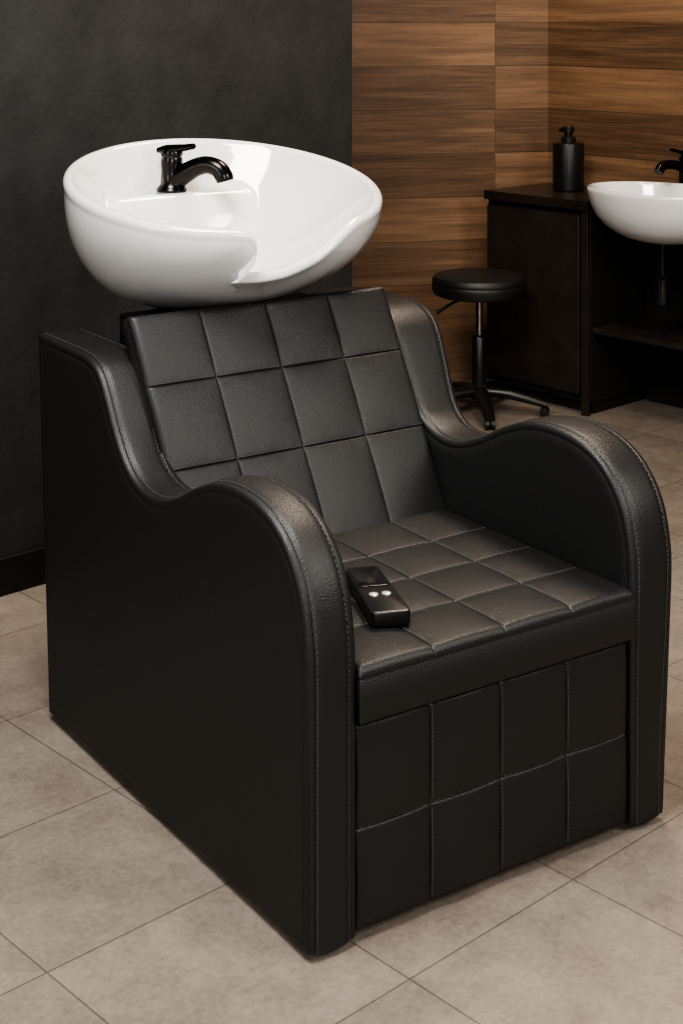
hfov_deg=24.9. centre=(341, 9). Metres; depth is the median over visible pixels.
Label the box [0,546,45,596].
baseboard
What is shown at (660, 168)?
sink faucet
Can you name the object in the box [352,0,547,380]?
wall
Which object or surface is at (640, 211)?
vessel sink
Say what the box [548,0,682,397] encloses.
wall
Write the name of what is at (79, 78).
wall
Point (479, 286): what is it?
stool
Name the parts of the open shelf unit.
shelf, frame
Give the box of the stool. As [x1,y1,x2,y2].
[432,268,549,429]
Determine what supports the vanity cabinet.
on the floor
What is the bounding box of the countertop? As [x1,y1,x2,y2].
[484,183,592,210]
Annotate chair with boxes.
[39,138,671,954]
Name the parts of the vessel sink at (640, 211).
sink bowl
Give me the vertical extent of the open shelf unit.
0.783 m
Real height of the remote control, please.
0.030 m
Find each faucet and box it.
[156,143,233,192]
[654,148,682,183]
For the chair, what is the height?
1.227 m
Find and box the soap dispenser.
[553,126,583,191]
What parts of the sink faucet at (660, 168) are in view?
spout, handle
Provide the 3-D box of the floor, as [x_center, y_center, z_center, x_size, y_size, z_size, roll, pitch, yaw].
[-0.400,1.575,4.608,15.000,0.050,15.000,0,0,-43]
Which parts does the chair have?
armrest, backrest, seat, armrest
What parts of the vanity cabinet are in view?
door, panel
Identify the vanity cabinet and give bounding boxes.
[487,199,646,416]
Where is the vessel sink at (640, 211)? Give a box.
[587,181,682,305]
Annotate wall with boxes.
[0,0,351,557]
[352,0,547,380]
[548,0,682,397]
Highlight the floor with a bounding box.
[0,379,682,1023]
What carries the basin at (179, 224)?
in the chair
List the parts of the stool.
lever, leg, leg, seat, leg, leg, leg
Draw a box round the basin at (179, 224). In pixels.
[63,138,382,310]
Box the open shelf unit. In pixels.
[593,243,682,407]
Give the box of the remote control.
[346,566,409,626]
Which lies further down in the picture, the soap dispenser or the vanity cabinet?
the vanity cabinet
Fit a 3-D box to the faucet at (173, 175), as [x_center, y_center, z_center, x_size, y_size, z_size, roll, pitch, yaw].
[-0.357,0.386,3.766,0.194,0.124,0.111,0,0,0]
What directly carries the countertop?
on the vanity cabinet

